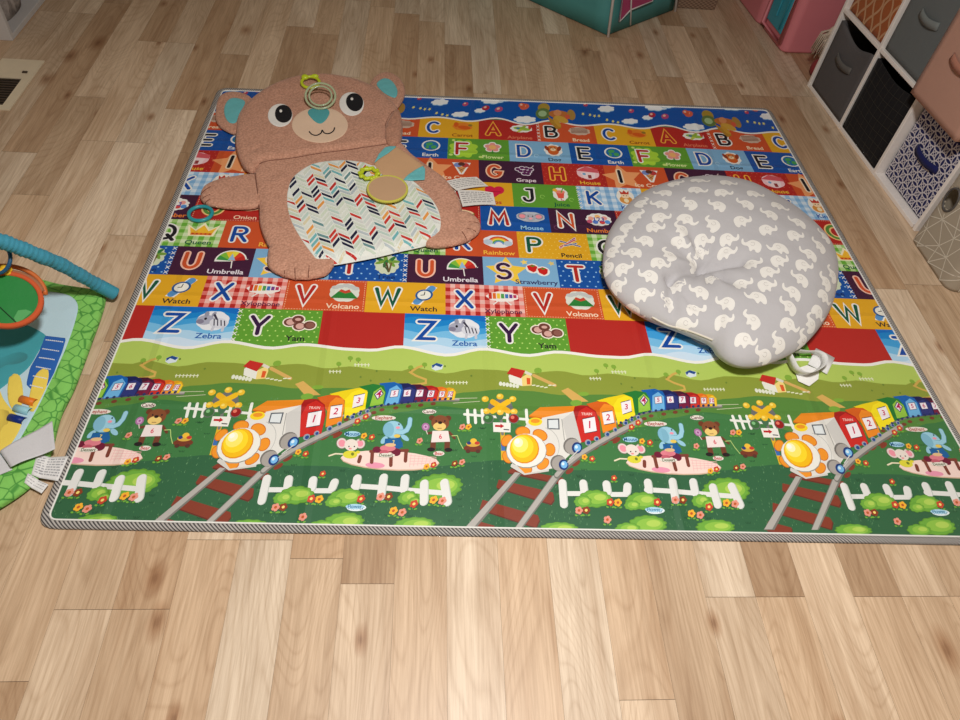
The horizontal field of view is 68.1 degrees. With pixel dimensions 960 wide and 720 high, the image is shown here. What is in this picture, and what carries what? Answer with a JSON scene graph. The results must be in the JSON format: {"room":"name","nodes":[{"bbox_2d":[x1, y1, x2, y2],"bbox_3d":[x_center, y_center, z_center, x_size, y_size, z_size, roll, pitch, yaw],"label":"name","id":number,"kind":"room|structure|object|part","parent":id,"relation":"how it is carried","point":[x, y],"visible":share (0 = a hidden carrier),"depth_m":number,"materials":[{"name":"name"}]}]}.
{"room":"children's room","nodes":[
{"label":"children's room","id":0,"kind":"room"},
{"bbox_2d":[0,0,959,719],"bbox_3d":[-0.059,-0.600,2.373,4.200,0.050,5.300,1,50,-5],"label":"floor","id":1,"kind":"structure","parent":0,"point":[95,151],"depth_m":1.49,"materials":[{"name":"brown wood"}]},
{"bbox_2d":[0,58,44,110],"bbox_3d":[-1.657,-0.968,2.480,0.147,0.009,0.330,1,50,-5],"label":"floor vent","id":2,"kind":"object","parent":1,"relation":"in","point":[16,75],"visible":1,"depth_m":2.51,"materials":[{"name":"beige metal"}]},
{"bbox_2d":[0,0,44,40],"bbox_3d":[-1.861,-1.517,2.565,0.240,0.550,0.360,1,50,-5],"label":"stand","id":3,"kind":"object","parent":1,"relation":"on","point":[10,29],"visible":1,"depth_m":2.73,"materials":[{"name":"white wood"}]},
{"bbox_3d":[-1.855,-1.386,2.457,0.240,0.550,0.020,1,50,-5],"label":"panel","id":4,"kind":"part","parent":3,"relation":"part of","materials":[{"name":"white wood"}]},
{"bbox_2d":[0,0,20,20],"bbox_3d":[-1.875,-1.391,2.708,0.175,0.127,0.237,1,50,-5],"label":"folded blanket","id":5,"kind":"object","parent":3,"relation":"on","point":[10,8],"visible":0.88,"depth_m":2.71,"materials":[{"name":"grey fabric"}]},
{"bbox_2d":[0,233,118,508],"bbox_3d":[-1.287,-0.054,1.484,0.789,0.418,0.822,1,50,-5],"label":"baby gym","id":6,"kind":"object","parent":1,"relation":"on","point":[42,361],"depth_m":1.67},
{"bbox_3d":[-1.104,-0.233,1.620,0.074,0.055,0.064,1,50,-5],"label":"hanging link","id":7,"kind":"part","parent":6,"relation":"part of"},
{"bbox_2d":[0,264,47,328],"bbox_3d":[-1.098,-0.150,1.640,0.160,0.088,0.157,1,50,-5],"label":"toy","id":8,"kind":"object","parent":6,"relation":"hanging from","point":[21,293],"visible":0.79,"depth_m":1.64,"materials":[{"name":"green plastic"}]},
{"bbox_2d":[0,292,77,459],"bbox_3d":[-1.233,0.058,1.634,0.458,0.008,0.640,1,50,-5],"label":"quilt","id":9,"kind":"object","parent":6,"relation":"on","point":[34,356],"depth_m":1.69,"materials":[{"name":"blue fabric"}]},
{"bbox_2d":[34,457,65,475],"bbox_3d":[-0.931,0.229,1.533,0.051,0.011,0.045,1,50,-5],"label":"print","id":10,"kind":"object","parent":6,"relation":"on","point":[43,466],"depth_m":1.54},
{"bbox_2d":[40,88,959,545],"bbox_3d":[0.142,-0.318,2.119,2.180,0.008,1.859,1,50,-5],"label":"play mat","id":11,"kind":"object","parent":1,"relation":"on","point":[496,383],"visible":0.84,"depth_m":1.79,"materials":[{"name":"plastic"}]},
{"bbox_2d":[187,205,213,222],"bbox_3d":[-0.829,-0.434,2.105,0.077,0.011,0.077,1,50,-5],"label":"ring","id":12,"kind":"object","parent":11,"relation":"on","point":[193,208],"visible":1,"depth_m":2.10,"materials":[{"name":"teal plastic"}]},
{"bbox_2d":[200,72,495,279],"bbox_3d":[-0.487,-0.660,2.298,0.846,0.059,1.053,-20,55,-21],"label":"mat","id":13,"kind":"object","parent":11,"relation":"on","point":[317,214],"depth_m":2.23,"materials":[{"name":"fabric"}]},
{"bbox_3d":[-0.756,-0.520,2.179,0.192,0.020,0.176,1,50,-5],"label":"arm","id":14,"kind":"part","parent":13,"relation":"part of"},
{"bbox_3d":[-0.514,-0.275,1.996,0.201,0.024,0.126,16,50,7],"label":"leg","id":15,"kind":"part","parent":13,"relation":"part of","materials":[{"name":"fabric"}]},
{"bbox_3d":[-0.608,-0.999,2.545,0.073,0.023,0.078,1,50,-5],"label":"toy link","id":16,"kind":"part","parent":13,"relation":"part of","materials":[{"name":"yellow plastic"}]},
{"bbox_2d":[304,82,335,109],"bbox_3d":[-0.554,-0.917,2.465,0.110,0.049,0.101,1,50,-5],"label":"ring","id":17,"kind":"object","parent":13,"relation":"on","point":[316,83],"visible":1,"depth_m":2.46,"materials":[{"name":"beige plastic"}]},
{"bbox_2d":[287,160,439,263],"bbox_3d":[-0.367,-0.476,2.168,0.425,0.020,0.467,-15,53,-17],"label":"print","id":18,"kind":"object","parent":13,"relation":"on","point":[332,218],"depth_m":2.13,"materials":[{"name":"fabric"}]},
{"bbox_3d":[-0.367,-0.477,2.171,0.431,0.022,0.470,-16,54,-18],"label":"belly panel","id":19,"kind":"part","parent":13,"relation":"part of","materials":[{"name":"multicoloured fabric"}]},
{"bbox_3d":[-0.350,-0.589,2.241,0.073,0.013,0.070,1,50,-5],"label":"spiky link","id":20,"kind":"part","parent":13,"relation":"part of","materials":[{"name":"green plastic"}]},
{"bbox_2d":[367,175,407,202],"bbox_3d":[-0.286,-0.529,2.194,0.128,0.008,0.136,1,50,-5],"label":"mirror","id":21,"kind":"object","parent":13,"relation":"on","point":[383,188],"visible":1,"depth_m":2.19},
{"bbox_3d":[-0.296,-0.794,2.437,0.062,0.036,0.222,1,50,-5],"label":"folded arm","id":22,"kind":"part","parent":13,"relation":"part of"},
{"bbox_3d":[-0.084,-0.387,2.134,0.124,0.024,0.208,39,57,24],"label":"leg","id":23,"kind":"part","parent":13,"relation":"part of","materials":[{"name":"fabric"}]},
{"bbox_2d":[449,178,481,187],"bbox_3d":[-0.045,-0.575,2.302,0.110,0.005,0.039,-13,53,-16],"label":"print","id":24,"kind":"object","parent":13,"relation":"on","point":[460,182],"depth_m":2.30},
{"bbox_2d":[460,192,492,202],"bbox_3d":[-0.009,-0.519,2.259,0.099,0.005,0.058,-6,51,-10],"label":"tag","id":25,"kind":"object","parent":13,"relation":"on","point":[465,197],"depth_m":2.26,"materials":[{"name":"white fabric"}]},
{"bbox_2d":[603,175,838,385],"bbox_3d":[0.711,-0.311,2.072,0.679,0.144,0.816,15,50,7],"label":"pillow","id":26,"kind":"object","parent":11,"relation":"on","point":[732,266],"visible":1,"depth_m":1.98,"materials":[{"name":"grey fabric"}]},
{"bbox_2d":[530,0,677,37],"bbox_3d":[0.398,-2.212,2.854,0.574,1.351,1.043,-34,61,-29],"label":"tent","id":27,"kind":"object","parent":1,"relation":"on","point":[607,17],"visible":1,"depth_m":3.10,"materials":[{"name":"teal fabric"}]},
{"bbox_3d":[0.229,-1.965,2.954,1.000,0.846,0.066,36,56,22],"label":"panel","id":28,"kind":"part","parent":27,"relation":"part of","materials":[{"name":"teal fabric"}]},
{"bbox_3d":[0.732,-1.810,2.875,0.400,0.846,0.357,1,50,-5],"label":"panel","id":29,"kind":"part","parent":27,"relation":"part of","materials":[{"name":"teal fabric"}]},
{"bbox_2d":[674,0,717,9],"bbox_3d":[1.013,-1.762,3.299,0.195,0.187,0.174,1,50,-5],"label":"storage basket","id":30,"kind":"object","parent":1,"relation":"on","point":[694,4],"visible":0.96,"depth_m":3.30,"materials":[{"name":"beige wicker"}]},
{"bbox_2d":[740,0,845,52],"bbox_3d":[1.531,-1.832,3.010,0.476,0.800,0.607,-2,50,-7],"label":"house","id":31,"kind":"object","parent":1,"relation":"on","point":[794,26],"visible":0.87,"depth_m":3.04,"materials":[{"name":"plastic"}]},
{"bbox_3d":[1.319,-1.641,2.940,0.024,0.578,0.221,-2,50,-7],"label":"door frame","id":32,"kind":"part","parent":31,"relation":"part of","materials":[{"name":"pink plastic"}]},
{"bbox_3d":[1.322,-1.646,2.941,0.010,0.525,0.155,-2,50,-7],"label":"door","id":33,"kind":"part","parent":31,"relation":"part of","materials":[{"name":"teal plastic"}]},
{"bbox_2d":[810,26,833,74],"bbox_3d":[1.406,-1.263,2.907,0.104,0.210,0.082,18,51,9],"label":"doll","id":34,"kind":"object","parent":1,"relation":"on","point":[822,39],"visible":0.32,"depth_m":2.88,"materials":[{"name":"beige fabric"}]},
{"bbox_2d":[807,0,959,230],"bbox_3d":[1.576,-1.080,2.301,0.300,0.929,0.924,-1,50,-7],"label":"cube shelf","id":35,"kind":"object","parent":1,"relation":"on","point":[916,109],"visible":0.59,"depth_m":2.46,"materials":[{"name":"white wood"}]},
{"bbox_3d":[1.535,-1.429,2.589,0.300,0.929,0.014,-1,50,-7],"label":"panel","id":36,"kind":"part","parent":35,"relation":"part of","materials":[{"name":"white wood"}]},
{"bbox_2d":[812,20,876,121],"bbox_3d":[1.507,-1.106,2.730,0.283,0.264,0.271,-1,50,-7],"label":"fabric bin","id":37,"kind":"object","parent":35,"relation":"on","point":[850,53],"visible":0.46,"depth_m":2.72,"materials":[{"name":"grey fabric"}]},
{"bbox_3d":[1.374,-1.121,2.692,0.011,0.032,0.128,-1,50,-7],"label":"handle","id":38,"kind":"part","parent":37,"relation":"part of","materials":[{"name":"grey fabric"}]},
{"bbox_3d":[1.525,-1.004,2.645,0.268,0.263,0.003,-1,50,-7],"label":"panel","id":39,"kind":"part","parent":37,"relation":"part of","materials":[{"name":"black fabric"}]},
{"bbox_3d":[1.500,-1.210,2.815,0.268,0.263,0.003,-1,50,-7],"label":"panel","id":40,"kind":"part","parent":37,"relation":"part of","materials":[{"name":"grey fabric"}]},
{"bbox_2d":[850,0,902,41],"bbox_3d":[1.545,-1.304,2.496,0.274,0.272,0.271,-1,50,-7],"label":"fabric bin","id":41,"kind":"object","parent":35,"relation":"on","point":[877,16],"visible":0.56,"depth_m":2.52,"materials":[{"name":"orange fabric"}]},
{"bbox_2d":[843,58,915,167],"bbox_3d":[1.537,-0.878,2.539,0.277,0.270,0.271,-1,50,-7],"label":"fabric bin","id":42,"kind":"object","parent":35,"relation":"on","point":[885,98],"visible":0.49,"depth_m":2.52,"materials":[{"name":"black fabric"}]},
{"bbox_3d":[1.552,-0.776,2.454,0.268,0.268,0.003,-1,50,-7],"label":"panel","id":43,"kind":"part","parent":42,"relation":"part of","materials":[{"name":"black fabric"}]},
{"bbox_3d":[1.528,-0.982,2.624,0.268,0.268,0.003,-1,50,-7],"label":"panel","id":44,"kind":"part","parent":42,"relation":"part of","materials":[{"name":"black fabric"}]},
{"bbox_2d":[885,108,959,217],"bbox_3d":[1.579,-0.647,2.355,0.260,0.262,0.271,-1,50,-7],"label":"fabric bin","id":45,"kind":"object","parent":35,"relation":"on","point":[928,155],"visible":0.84,"depth_m":2.34,"materials":[{"name":"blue fabric"}]},
{"bbox_3d":[1.457,-0.657,2.325,0.011,0.032,0.138,-1,50,-7],"label":"handle","id":46,"kind":"part","parent":45,"relation":"part of","materials":[{"name":"blue fabric"}]},
{"bbox_2d":[886,0,959,81],"bbox_3d":[1.566,-1.075,2.305,0.283,0.274,0.271,-1,50,-7],"label":"fabric bin","id":47,"kind":"object","parent":35,"relation":"on","point":[923,24],"visible":0.73,"depth_m":2.31,"materials":[{"name":"fabric"}]},
{"bbox_3d":[1.432,-1.087,2.271,0.011,0.032,0.118,-1,50,-7],"label":"handle","id":48,"kind":"part","parent":47,"relation":"part of","materials":[{"name":"fabric"}]},
{"bbox_2d":[910,8,959,141],"bbox_3d":[1.537,-0.846,2.107,0.283,0.280,0.279,-1,50,-7],"label":"fabric bin","id":49,"kind":"object","parent":35,"relation":"on","point":[937,88],"visible":1,"depth_m":2.14,"materials":[{"name":"pink fabric"}]},
{"bbox_3d":[1.403,-0.857,2.075,0.011,0.032,0.121,-1,50,-7],"label":"handle","id":50,"kind":"part","parent":49,"relation":"part of","materials":[{"name":"pink fabric"}]},
{"bbox_3d":[1.618,-0.730,2.013,0.300,0.929,0.014,-1,50,-7],"label":"panel","id":51,"kind":"part","parent":35,"relation":"part of","materials":[{"name":"white wood"}]},
{"bbox_2d":[913,174,959,291],"bbox_3d":[1.578,-0.439,2.097,0.306,0.419,0.261,0,50,-5],"label":"basket","id":52,"kind":"object","parent":1,"relation":"on","point":[938,239],"visible":1,"depth_m":2.18,"materials":[{"name":"beige fabric"}]}
]}

